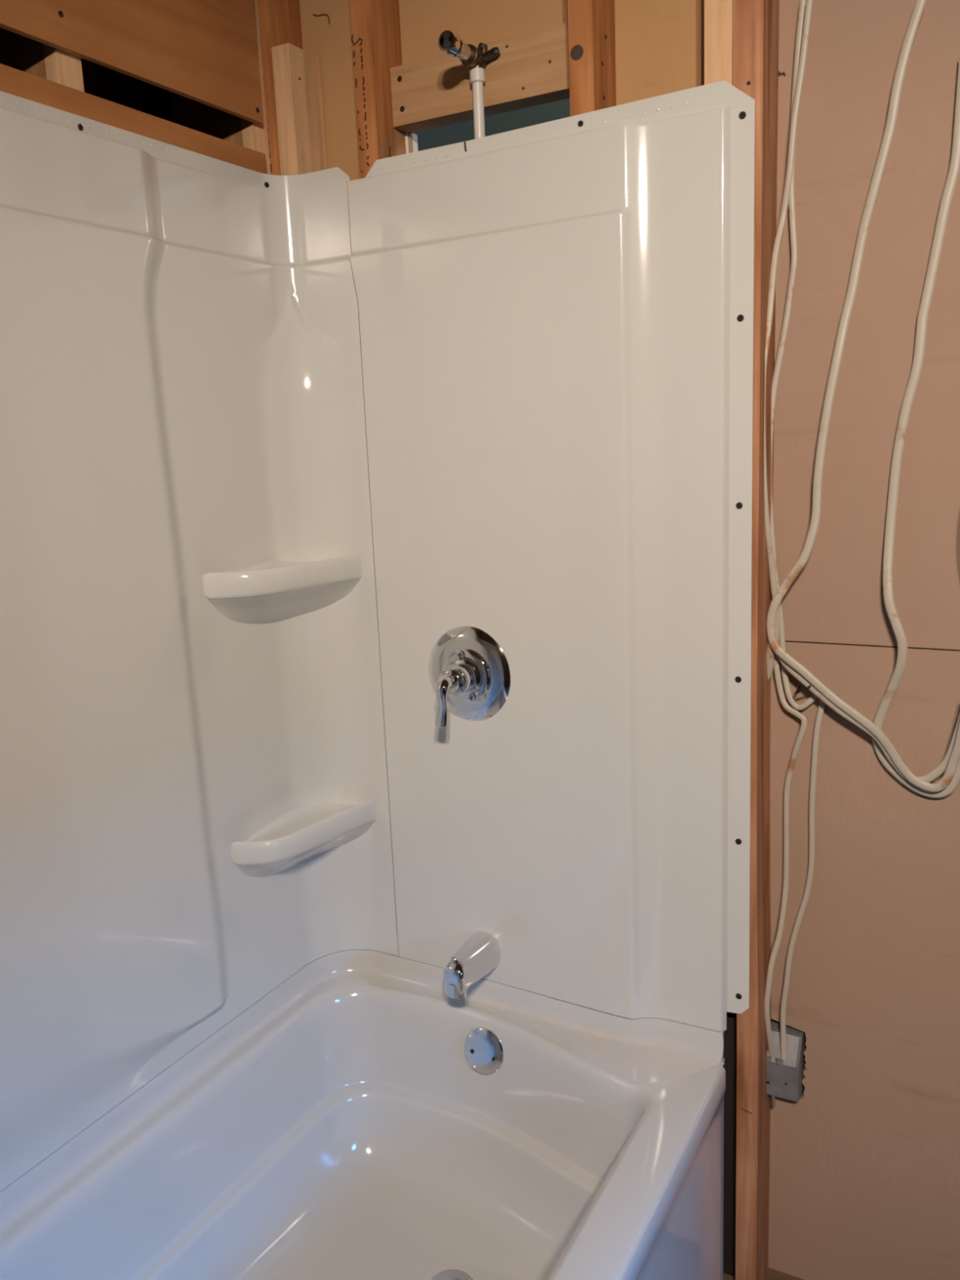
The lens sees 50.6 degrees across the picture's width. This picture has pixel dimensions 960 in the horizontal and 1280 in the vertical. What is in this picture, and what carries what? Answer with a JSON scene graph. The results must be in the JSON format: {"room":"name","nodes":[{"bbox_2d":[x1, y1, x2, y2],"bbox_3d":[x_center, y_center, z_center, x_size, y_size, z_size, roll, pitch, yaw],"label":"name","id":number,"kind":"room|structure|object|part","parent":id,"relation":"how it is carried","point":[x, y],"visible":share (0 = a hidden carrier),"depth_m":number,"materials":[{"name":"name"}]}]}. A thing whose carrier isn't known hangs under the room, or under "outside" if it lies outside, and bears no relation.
{"room":"building under construction","nodes":[
{"label":"building under construction","id":0,"kind":"room"},
{"bbox_2d":[80,57,165,119],"bbox_3d":[-1.151,0.016,1.011,0.020,2.520,2.451,4,12,28],"label":"gap","id":1,"kind":"structure","parent":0,"point":[99,81],"depth_m":1.82,"materials":[{"name":"black"}]},
{"bbox_2d":[170,91,243,146],"bbox_3d":[-0.422,-0.180,1.862,0.150,2.520,0.039,4,12,28],"label":"gap","id":2,"kind":"object","parent":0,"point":[186,112],"visible":0.02,"depth_m":1.71,"materials":[{"name":"black"}]},
{"bbox_2d":[412,97,569,151],"bbox_3d":[0.993,-0.317,2.252,2.750,2.520,0.050,4,12,28],"label":"gap","id":3,"kind":"structure","parent":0,"point":[461,131],"depth_m":2.54,"materials":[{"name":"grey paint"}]},
{"bbox_2d":[163,0,959,1279],"bbox_3d":[0.556,-0.145,1.463,2.750,2.520,0.012,4,12,28],"label":"wall","id":4,"kind":"structure","parent":0,"point":[864,1171],"depth_m":1.49,"materials":[{"name":"paint"}]},
{"bbox_2d":[312,13,329,24],"bbox_3d":[-0.268,-1.050,1.716,0.034,0.023,0.001,4,12,28],"label":"writing","id":5,"kind":"object","parent":4,"relation":"attached to","point":[314,15],"visible":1,"depth_m":1.71,"materials":[{"name":"paper"}]},
{"bbox_2d":[404,132,417,153],"bbox_3d":[-0.110,-0.717,1.716,0.006,0.262,0.034,4,12,28],"label":"trim","id":6,"kind":"structure","parent":4,"relation":"attached to","point":[414,135],"depth_m":1.70,"materials":[{"name":"white plastic"}]},
{"bbox_2d":[428,626,510,728],"bbox_3d":[-0.037,0.065,1.646,0.162,0.162,0.105,4,12,28],"label":"trim","id":7,"kind":"structure","parent":4,"relation":"attached to","point":[469,673],"depth_m":1.66,"materials":[{"name":"silver metal"}]},
{"bbox_3d":[-0.057,0.098,1.623,0.032,0.086,0.034,4,12,28],"label":"lever","id":8,"kind":"part","parent":7,"relation":"part of","materials":[{"name":"silver metal"}]},
{"bbox_2d":[777,71,786,76],"bbox_3d":[0.415,-0.779,1.396,0.011,0.009,0.001,4,12,28],"label":"writing","id":9,"kind":"object","parent":4,"relation":"attached to","point":[779,73],"visible":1,"depth_m":1.40,"materials":[{"name":"paper"}]},
{"bbox_2d":[794,684,811,694],"bbox_3d":[0.484,0.071,1.512,0.029,0.017,0.050,4,12,28],"label":"cable staple","id":10,"kind":"object","parent":4,"relation":"attached to","point":[797,691],"visible":0.71,"depth_m":1.50,"materials":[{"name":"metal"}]},
{"bbox_2d":[766,0,959,791],"bbox_3d":[0.543,-0.300,1.394,0.283,1.045,0.037,4,12,28],"label":"electrical cable","id":11,"kind":"object","parent":4,"relation":"attached to","point":[919,6],"visible":1,"depth_m":1.43,"materials":[{"name":"white plastic"}]},
{"bbox_2d":[871,56,959,798],"bbox_3d":[0.617,-0.254,1.375,0.141,0.984,0.028,4,12,28],"label":"electrical cable","id":12,"kind":"object","parent":4,"relation":"attached to","point":[954,166],"visible":0.94,"depth_m":1.40,"materials":[{"name":"white plastic"}]},
{"bbox_2d":[723,1267,804,1279],"bbox_3d":[0.282,1.269,1.012,2.950,0.060,3.550,4,12,28],"label":"floor","id":13,"kind":"structure","parent":0,"point":[771,1274],"depth_m":1.74,"materials":[{"name":"brown wood"}]},
{"bbox_2d":[0,27,46,79],"bbox_3d":[-0.606,-0.108,1.531,0.150,2.520,0.042,4,12,28],"label":"gap","id":14,"kind":"object","parent":13,"relation":"on","point":[17,51],"visible":0.02,"depth_m":1.36,"materials":[{"name":"black"}]},
{"bbox_2d":[42,43,84,92],"bbox_3d":[-0.530,-0.103,1.490,0.023,2.520,0.042,4,12,28],"label":"strip","id":15,"kind":"object","parent":13,"relation":"on","point":[63,68],"visible":0.02,"depth_m":1.35,"materials":[{"name":"brown wood"}]},
{"bbox_2d":[240,0,271,174],"bbox_3d":[-0.346,-0.175,1.821,0.023,2.520,0.039,4,12,28],"label":"strip","id":16,"kind":"object","parent":13,"relation":"on","point":[255,136],"visible":0.02,"depth_m":1.68,"materials":[{"name":"brown wood"}]},
{"bbox_2d":[257,0,302,175],"bbox_3d":[-0.306,-0.187,1.873,0.038,2.520,0.088,4,12,28],"label":"stud","id":17,"kind":"object","parent":13,"relation":"on","point":[280,24],"visible":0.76,"depth_m":1.69,"materials":[{"name":"orange wood"}]},
{"bbox_2d":[271,43,327,175],"bbox_3d":[-0.297,-0.736,1.746,0.038,0.504,0.084,4,12,28],"label":"wood block","id":18,"kind":"object","parent":17,"relation":"attached to","point":[297,81],"visible":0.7,"depth_m":1.69,"materials":[{"name":"brown wood"}]},
{"bbox_2d":[0,940,725,1279],"bbox_3d":[-0.297,0.965,1.171,0.767,0.524,1.531,4,12,28],"label":"bathtub","id":19,"kind":"object","parent":13,"relation":"on","point":[340,1126],"visible":0.96,"depth_m":1.64,"materials":[{"name":"white plastic"}]},
{"bbox_2d":[0,90,399,1191],"bbox_3d":[-0.609,0.046,1.151,0.167,1.377,1.526,4,12,28],"label":"surround panel","id":20,"kind":"object","parent":19,"relation":"on","point":[194,805],"visible":1,"depth_m":1.50,"materials":[{"name":"white plastic"}]},
{"bbox_2d":[203,555,361,623],"bbox_3d":[-0.318,-0.080,1.676,0.119,0.122,0.270,4,12,28],"label":"corner shelf","id":21,"kind":"object","parent":20,"relation":"attached to","point":[237,588],"depth_m":1.67,"materials":[{"name":"white plastic"}]},
{"bbox_2d":[231,799,376,877],"bbox_3d":[-0.309,0.353,1.771,0.101,0.122,0.279,6,14,37],"label":"corner shelf","id":22,"kind":"object","parent":20,"relation":"attached to","point":[283,837],"depth_m":1.77,"materials":[{"name":"white plastic"}]},
{"bbox_2d":[431,1269,472,1279],"bbox_3d":[-0.045,1.003,1.578,0.074,0.020,0.074,4,12,28],"label":"tub drain","id":23,"kind":"object","parent":19,"relation":"in","point":[449,1274],"visible":1,"depth_m":1.59,"materials":[{"name":"silver metal"}]},
{"bbox_2d":[463,1026,503,1074],"bbox_3d":[0.011,0.709,1.760,0.079,0.077,0.041,4,12,28],"label":"overflow plate","id":24,"kind":"object","parent":19,"relation":"attached to","point":[483,1050],"visible":0.98,"depth_m":1.75,"materials":[{"name":"silver metal"}]},
{"bbox_2d":[349,0,405,178],"bbox_3d":[-0.132,-0.176,1.778,0.039,2.520,0.088,4,12,28],"label":"stud","id":25,"kind":"object","parent":13,"relation":"on","point":[375,38],"visible":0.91,"depth_m":1.61,"materials":[{"name":"orange wood"}]},
{"bbox_2d":[390,22,569,133],"bbox_3d":[0.011,-0.870,1.575,0.330,0.089,0.042,4,12,28],"label":"board","id":26,"kind":"object","parent":25,"relation":"attached to","point":[531,68],"visible":0.83,"depth_m":1.56,"materials":[{"name":"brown wood"}]},
{"bbox_2d":[438,30,500,138],"bbox_3d":[-0.006,-0.679,1.542,0.049,0.446,0.107,4,12,28],"label":"pipe","id":27,"kind":"object","parent":26,"relation":"attached to","point":[477,60],"visible":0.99,"depth_m":1.53,"materials":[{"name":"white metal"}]},
{"bbox_2d":[567,0,616,116],"bbox_3d":[0.193,-0.156,1.603,0.039,2.520,0.089,4,12,28],"label":"stud","id":28,"kind":"object","parent":13,"relation":"on","point":[591,23],"visible":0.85,"depth_m":1.44,"materials":[{"name":"orange wood"}]},
{"bbox_2d":[704,0,733,84],"bbox_3d":[0.353,-0.406,1.460,0.038,1.990,0.088,4,12,28],"label":"stud","id":29,"kind":"object","parent":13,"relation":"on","point":[718,14],"visible":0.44,"depth_m":1.34,"materials":[{"name":"brown wood"}]},
{"bbox_2d":[722,1011,737,1276],"bbox_3d":[0.415,0.830,1.719,0.066,0.522,0.046,4,12,28],"label":"gap","id":30,"kind":"object","parent":13,"relation":"on","point":[731,1033],"visible":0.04,"depth_m":1.69,"materials":[{"name":"black"}]},
{"bbox_2d":[732,0,779,1279],"bbox_3d":[0.403,-0.143,1.489,0.048,2.520,0.089,4,12,28],"label":"stud","id":31,"kind":"object","parent":13,"relation":"on","point":[755,46],"visible":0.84,"depth_m":1.50,"materials":[{"name":"red wood"}]},
{"bbox_2d":[346,80,755,1031],"bbox_3d":[0.101,-0.077,1.604,0.652,1.386,0.048,4,12,28],"label":"surround panel","id":32,"kind":"object","parent":31,"relation":"attached to","point":[556,317],"visible":1,"depth_m":1.56,"materials":[{"name":"white plastic"}]},
{"bbox_2d":[442,930,500,999],"bbox_3d":[-0.013,0.547,1.735,0.062,0.069,0.143,4,12,28],"label":"tub spout","id":33,"kind":"object","parent":32,"relation":"attached to","point":[479,954],"visible":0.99,"depth_m":1.70,"materials":[{"name":"silver metal"}]},
{"bbox_3d":[-0.042,0.532,1.683,0.014,0.016,0.014,4,12,28],"label":"diverter knob","id":34,"kind":"part","parent":33,"relation":"part of","materials":[{"name":"silver metal"}]},
{"bbox_2d":[765,1018,805,1107],"bbox_3d":[0.502,0.698,1.672,0.056,0.128,0.072,4,12,28],"label":"electrical box","id":35,"kind":"object","parent":31,"relation":"attached to","point":[784,1079],"visible":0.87,"depth_m":1.65,"materials":[{"name":"metal"}]},
{"bbox_2d":[764,0,813,1057],"bbox_3d":[0.444,-0.083,1.498,0.077,1.553,0.038,-2,11,0],"label":"electrical cable","id":36,"kind":"object","parent":35,"relation":"attached to","point":[808,9],"visible":0.92,"depth_m":1.49,"materials":[{"name":"white plastic"}]},
{"bbox_2d":[770,0,825,1062],"bbox_3d":[0.466,-0.087,1.498,0.092,1.562,0.024,4,12,28],"label":"electrical cable","id":37,"kind":"object","parent":35,"relation":"attached to","point":[792,212],"visible":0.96,"depth_m":1.52,"materials":[{"name":"white plastic"}]},
{"bbox_2d":[766,640,959,782],"bbox_3d":[0.553,0.103,1.480,0.291,0.209,0.028,4,12,28],"label":"electrical cable","id":38,"kind":"object","parent":31,"relation":"attached to","point":[940,769],"visible":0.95,"depth_m":1.48,"materials":[{"name":"white plastic"}]},
{"bbox_3d":[-0.707,0.139,0.279,0.812,2.520,0.070,4,12,28],"label":"wall","id":39,"kind":"structure","parent":0,"visible":0},
{"bbox_2d":[0,0,262,124],"bbox_3d":[-0.916,-0.916,0.637,0.013,0.569,2.281,4,12,28],"label":"plywood panel","id":40,"kind":"object","parent":39,"relation":"attached to","point":[203,51],"visible":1,"depth_m":1.48,"materials":[{"name":"wood"}]},
{"bbox_2d":[0,63,266,173],"bbox_3d":[-0.899,-0.476,0.723,0.014,0.234,2.281,4,12,28],"label":"wood board","id":41,"kind":"object","parent":39,"relation":"attached to","point":[15,82],"visible":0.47,"depth_m":1.42,"materials":[{"name":"brown wood"}]}
]}

